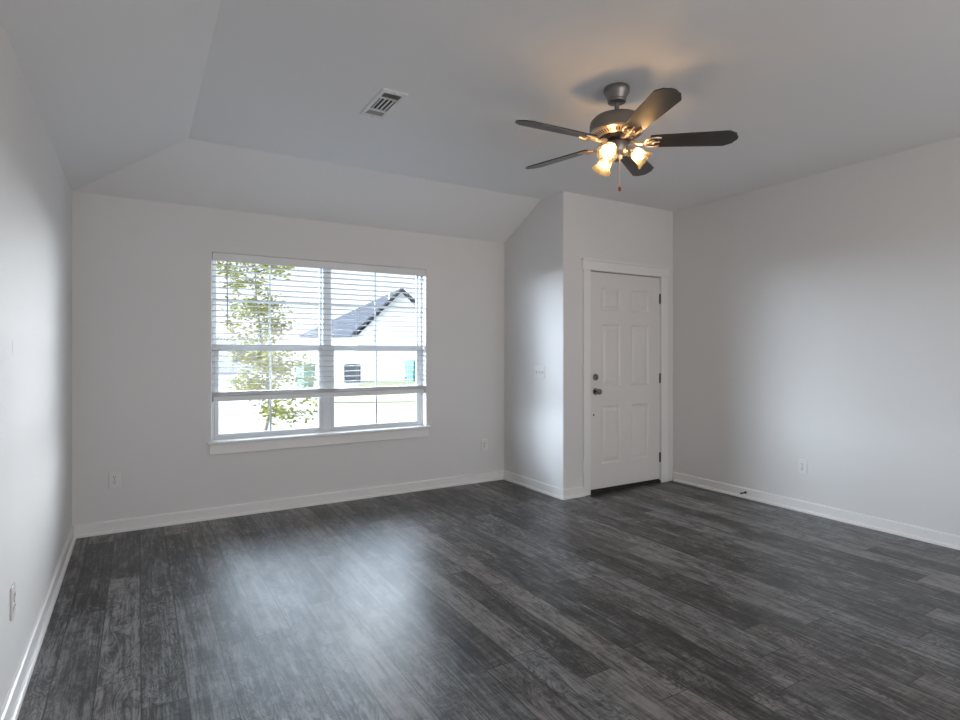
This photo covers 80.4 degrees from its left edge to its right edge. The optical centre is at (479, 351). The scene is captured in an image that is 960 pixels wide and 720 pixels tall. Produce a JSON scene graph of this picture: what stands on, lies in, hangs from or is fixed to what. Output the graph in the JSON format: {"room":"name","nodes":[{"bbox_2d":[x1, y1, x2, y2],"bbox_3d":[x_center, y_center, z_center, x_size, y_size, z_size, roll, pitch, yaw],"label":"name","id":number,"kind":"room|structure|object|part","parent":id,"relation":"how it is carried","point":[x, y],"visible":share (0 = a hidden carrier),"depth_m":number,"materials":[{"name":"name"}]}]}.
{"room":"empty living room","nodes":[
{"label":"empty living room","id":0,"kind":"room"},
{"bbox_2d":[0,19,71,712],"bbox_3d":[-0.847,-0.165,0.488,0.150,2.950,8.410,0,0,-31],"label":"wall","id":1,"kind":"structure","parent":0,"point":[36,193],"depth_m":2.42,"materials":[{"name":"paint"}]},
{"bbox_2d":[10,582,15,620],"bbox_3d":[-1.722,0.920,2.097,0.010,0.118,0.072,0,0,-31],"label":"wall outlet","id":2,"kind":"object","parent":1,"relation":"attached to","point":[13,588],"visible":1,"depth_m":2.08,"materials":[{"name":"white plastic"}]},
{"bbox_2d":[0,525,76,719],"bbox_3d":[-0.770,1.265,0.534,0.029,0.090,8.110,0,0,-31],"label":"baseboard","id":3,"kind":"structure","parent":1,"relation":"attached to","point":[13,702],"depth_m":2.48,"materials":[{"name":"white wood"}]},
{"bbox_2d":[72,192,503,524],"bbox_3d":[-1.299,-0.165,5.037,3.766,2.950,0.150,0,0,-31],"label":"wall","id":4,"kind":"structure","parent":0,"point":[142,269],"depth_m":4.43,"materials":[{"name":"paint"}]},
{"bbox_2d":[109,471,119,488],"bbox_3d":[-2.655,0.929,4.127,0.072,0.118,0.010,0,0,-31],"label":"wall outlet","id":5,"kind":"object","parent":4,"relation":"attached to","point":[114,477],"visible":1,"depth_m":4.13,"materials":[{"name":"white plastic"}]},
{"bbox_2d":[73,470,503,537],"bbox_3d":[-1.304,1.265,4.929,3.646,0.090,0.029,0,0,-31],"label":"baseboard","id":6,"kind":"structure","parent":4,"relation":"attached to","point":[197,515],"depth_m":4.67,"materials":[{"name":"white wood"}]},
{"bbox_2d":[207,254,430,454],"bbox_3d":[-1.338,0.011,4.994,1.931,1.592,0.182,0,0,-31],"label":"window","id":7,"kind":"structure","parent":4,"relation":"in","point":[326,433],"depth_m":5.00,"materials":[{"name":"white plastic"}]},
{"bbox_3d":[-1.781,-0.391,4.815,0.870,0.743,0.024,0,0,-31],"label":"sash","id":8,"kind":"part","parent":7,"relation":"part of","materials":[{"name":"clear glass"}]},
{"bbox_3d":[-1.764,0.317,4.788,0.870,0.745,0.028,0,0,-31],"label":"sash","id":9,"kind":"part","parent":7,"relation":"part of","materials":[{"name":"clear glass"}]},
{"bbox_2d":[212,253,425,401],"bbox_3d":[-1.326,-0.196,4.968,1.847,1.176,0.089,0,0,-31],"label":"window blind","id":10,"kind":"object","parent":7,"relation":"attached to","point":[380,390],"visible":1,"depth_m":4.90,"materials":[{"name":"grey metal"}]},
{"bbox_3d":[-1.333,0.371,4.981,1.841,0.042,0.052,0,0,-31],"label":"rail","id":11,"kind":"part","parent":10,"relation":"part of","materials":[{"name":"white plastic"}]},
{"bbox_3d":[-0.678,-0.180,5.375,0.002,1.100,0.055,0,0,-31],"label":"ladder cord","id":12,"kind":"part","parent":10,"relation":"part of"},
{"bbox_3d":[-1.321,0.716,4.965,1.931,0.023,0.114,0,0,-31],"label":"sill","id":13,"kind":"part","parent":7,"relation":"part of","materials":[{"name":"white wood"}]},
{"bbox_3d":[-0.977,-0.391,5.299,0.867,0.743,0.024,0,0,-31],"label":"sash","id":14,"kind":"part","parent":7,"relation":"part of","materials":[{"name":"clear glass"}]},
{"bbox_3d":[-0.960,0.317,5.272,0.867,0.745,0.028,0,0,-31],"label":"sash","id":15,"kind":"part","parent":7,"relation":"part of","materials":[{"name":"clear glass"}]},
{"bbox_2d":[481,439,486,450],"bbox_3d":[0.043,0.941,5.751,0.072,0.118,0.010,0,0,-31],"label":"wall outlet","id":16,"kind":"object","parent":4,"relation":"attached to","point":[483,441],"visible":1,"depth_m":5.75,"materials":[{"name":"white plastic"}]},
{"bbox_2d":[0,0,959,242],"bbox_3d":[1.393,-1.306,1.836,5.279,0.454,8.310,0,0,-31],"label":"ceiling","id":17,"kind":"structure","parent":0,"point":[251,106],"depth_m":3.05,"materials":[{"name":"paint"}]},
{"bbox_2d":[360,88,407,118],"bbox_3d":[-0.560,-1.427,3.281,0.151,0.013,0.380,0,0,-31],"label":"ceiling vent","id":18,"kind":"object","parent":17,"relation":"in","point":[385,100],"visible":1,"depth_m":3.26,"materials":[{"name":"white metal"}]},
{"bbox_2d":[515,82,737,191],"bbox_3d":[0.705,-1.146,3.076,1.189,0.575,1.203,0,0,-31],"label":"ceiling fan","id":19,"kind":"object","parent":17,"relation":"hanging from","point":[617,128],"visible":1,"depth_m":3.01,"materials":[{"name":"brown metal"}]},
{"bbox_3d":[0.384,-1.138,2.901,0.460,0.036,0.132,0,0,-27],"label":"blade","id":20,"kind":"part","parent":19,"relation":"part of","materials":[{"name":"brown wood"}]},
{"bbox_3d":[0.458,-1.138,3.368,0.460,0.036,0.132,0,0,45],"label":"blade","id":21,"kind":"part","parent":19,"relation":"part of","materials":[{"name":"brown wood"}]},
{"bbox_3d":[0.703,-1.047,3.210,0.112,0.118,0.120,0,0,-31],"label":"lamp shade","id":22,"kind":"part","parent":19,"relation":"part of","materials":[{"name":"white glass"}]},
{"bbox_3d":[0.675,-1.047,2.965,0.120,0.118,0.108,0,0,-31],"label":"lamp shade","id":23,"kind":"part","parent":19,"relation":"part of","materials":[{"name":"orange glass"}]},
{"bbox_3d":[0.683,-1.067,2.989,0.035,0.052,0.056,0,0,41],"label":"bulb","id":24,"kind":"part","parent":19,"relation":"part of","materials":[{"name":"white glass"}]},
{"bbox_3d":[0.747,-0.989,3.038,0.003,0.200,0.003,0,0,-31],"label":"pull chain","id":25,"kind":"part","parent":19,"relation":"part of","materials":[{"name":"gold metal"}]},
{"bbox_3d":[0.811,-1.092,3.079,0.070,0.046,0.044,0,0,11],"label":"lamp arm","id":26,"kind":"part","parent":19,"relation":"part of","materials":[{"name":"gold metal"}]},
{"bbox_3d":[0.943,-1.138,3.432,0.132,0.036,0.460,0,0,30],"label":"blade","id":27,"kind":"part","parent":19,"relation":"part of","materials":[{"name":"brown wood"}]},
{"bbox_3d":[0.880,-1.047,3.067,0.118,0.118,0.112,0,0,-31],"label":"lamp shade","id":28,"kind":"part","parent":19,"relation":"part of","materials":[{"name":"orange glass"}]},
{"bbox_3d":[0.805,-1.138,2.687,0.132,0.036,0.460,0,0,-9],"label":"blade","id":29,"kind":"part","parent":19,"relation":"part of","materials":[{"name":"brown wood"}]},
{"bbox_3d":[1.142,-1.138,3.042,0.460,0.036,0.132,0,0,6],"label":"blade","id":30,"kind":"part","parent":19,"relation":"part of","materials":[{"name":"brown wood"}]},
{"bbox_2d":[17,479,959,719],"bbox_3d":[1.393,1.370,1.836,5.379,0.120,8.410,0,0,-31],"label":"floor","id":31,"kind":"structure","parent":0,"point":[503,599],"depth_m":2.78,"materials":[{"name":"grey wood"}]},
{"bbox_2d":[504,191,672,488],"bbox_3d":[1.072,-0.165,5.905,1.433,2.950,1.106,0,0,-31],"label":"wall","id":32,"kind":"structure","parent":0,"point":[543,271],"depth_m":5.35,"materials":[{"name":"paint"}]},
{"bbox_2d":[503,470,562,499],"bbox_3d":[0.492,1.265,5.452,0.029,0.090,0.985,0,0,-31],"label":"baseboard","id":33,"kind":"structure","parent":32,"relation":"attached to","point":[548,489],"depth_m":5.41,"materials":[{"name":"white wood"}]},
{"bbox_2d":[534,366,544,378],"bbox_3d":[0.556,0.190,5.353,0.022,0.116,0.158,0,0,-31],"label":"light switch","id":34,"kind":"object","parent":32,"relation":"attached to","point":[539,371],"visible":1,"depth_m":5.35,"materials":[{"name":"white plastic"}]},
{"bbox_2d":[563,486,584,499],"bbox_3d":[0.836,1.265,5.101,0.256,0.090,0.029,0,0,-31],"label":"baseboard","id":35,"kind":"structure","parent":32,"relation":"attached to","point":[575,492],"depth_m":5.10,"materials":[{"name":"white wood"}]},
{"bbox_2d":[581,258,670,495],"bbox_3d":[1.393,0.228,5.503,1.158,2.164,0.145,0,0,-31],"label":"door frame","id":36,"kind":"structure","parent":32,"relation":"attached to","point":[589,265],"depth_m":5.38,"materials":[{"name":"white wood"}]},
{"bbox_2d":[591,479,660,493],"bbox_3d":[1.382,1.291,5.507,0.934,0.040,0.116,0,0,-31],"label":"threshold","id":37,"kind":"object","parent":32,"relation":"attached to","point":[624,486],"depth_m":5.45,"materials":[{"name":"black metal"}]},
{"bbox_2d":[591,272,660,489],"bbox_3d":[1.417,0.264,5.457,0.936,2.012,0.113,0,0,-31],"label":"door","id":38,"kind":"structure","parent":32,"relation":"in","point":[625,309],"depth_m":5.46,"materials":[{"name":"white paint"}]},
{"bbox_3d":[1.087,0.365,5.233,0.066,0.066,0.069,0,0,-31],"label":"knob","id":39,"kind":"part","parent":38,"relation":"part of","materials":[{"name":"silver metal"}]},
{"bbox_2d":[673,136,959,535],"bbox_3d":[3.633,-0.165,3.184,0.150,2.950,8.410,0,0,-31],"label":"wall","id":40,"kind":"structure","parent":0,"point":[816,317],"depth_m":4.46,"materials":[{"name":"paint"}]},
{"bbox_2d":[798,459,806,474],"bbox_3d":[2.649,0.941,4.666,0.010,0.118,0.072,0,0,-31],"label":"wall outlet","id":41,"kind":"object","parent":40,"relation":"attached to","point":[802,464],"visible":1,"depth_m":4.67,"materials":[{"name":"white plastic"}]},
{"bbox_2d":[673,472,959,549],"bbox_3d":[3.803,1.265,2.728,0.029,0.090,7.154,0,0,-31],"label":"baseboard","id":42,"kind":"structure","parent":40,"relation":"attached to","point":[923,534],"depth_m":4.46,"materials":[{"name":"white wood"}]},
{"label":"outside","id":43,"kind":"structure","parent":0,"visible":0},
{"bbox_2d":[219,360,414,433],"bbox_3d":[-19.393,1.740,61.320,150.000,0.300,114.920,0,0,-31],"label":"ground","id":44,"kind":"structure","parent":43,"point":[234,416],"depth_m":14.93,"materials":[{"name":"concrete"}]},
{"bbox_2d":[216,325,271,372],"bbox_3d":[-24.494,-0.285,43.615,14.800,3.750,8.800,0,0,-31],"label":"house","id":45,"kind":"structure","parent":44,"relation":"on","point":[218,330],"depth_m":42.62,"materials":[{"name":"white"}]},
{"bbox_2d":[216,261,317,430],"bbox_3d":[-3.416,-0.020,9.042,1.832,3.234,1.744,0,0,-31],"label":"tree","id":46,"kind":"object","parent":44,"relation":"on","point":[282,412],"visible":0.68,"depth_m":8.88,"materials":[{"name":"green plant"}]},
{"bbox_2d":[295,362,316,386],"bbox_3d":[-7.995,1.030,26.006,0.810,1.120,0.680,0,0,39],"label":"window","id":47,"kind":"structure","parent":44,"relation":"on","point":[309,364],"depth_m":25.82,"materials":[{"name":"glass"}]},
{"bbox_2d":[339,363,360,382],"bbox_3d":[-6.916,1.090,30.151,0.920,1.000,0.920,0,0,-31],"label":"air conditioner","id":48,"kind":"object","parent":44,"relation":"on","point":[345,369],"visible":0.92,"depth_m":29.76,"materials":[{"name":"grey metal"}]},
{"bbox_2d":[299,288,414,378],"bbox_3d":[-6.729,-1.075,35.282,8.268,5.330,7.541,0,0,-20],"label":"house","id":49,"kind":"structure","parent":44,"relation":"on","point":[399,371],"depth_m":33.20,"materials":[{"name":"grey"}]},
{"bbox_2d":[334,382,414,402],"bbox_3d":[-0.459,1.575,23.954,11.177,0.030,12.925,0,0,3],"label":"lawn","id":50,"kind":"structure","parent":44,"relation":"on","point":[389,398],"depth_m":19.48,"materials":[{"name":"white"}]},
{"bbox_2d":[404,361,414,380],"bbox_3d":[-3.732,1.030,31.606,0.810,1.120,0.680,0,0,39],"label":"window","id":51,"kind":"structure","parent":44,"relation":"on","point":[412,363],"depth_m":31.33,"materials":[{"name":"glass"}]}
]}

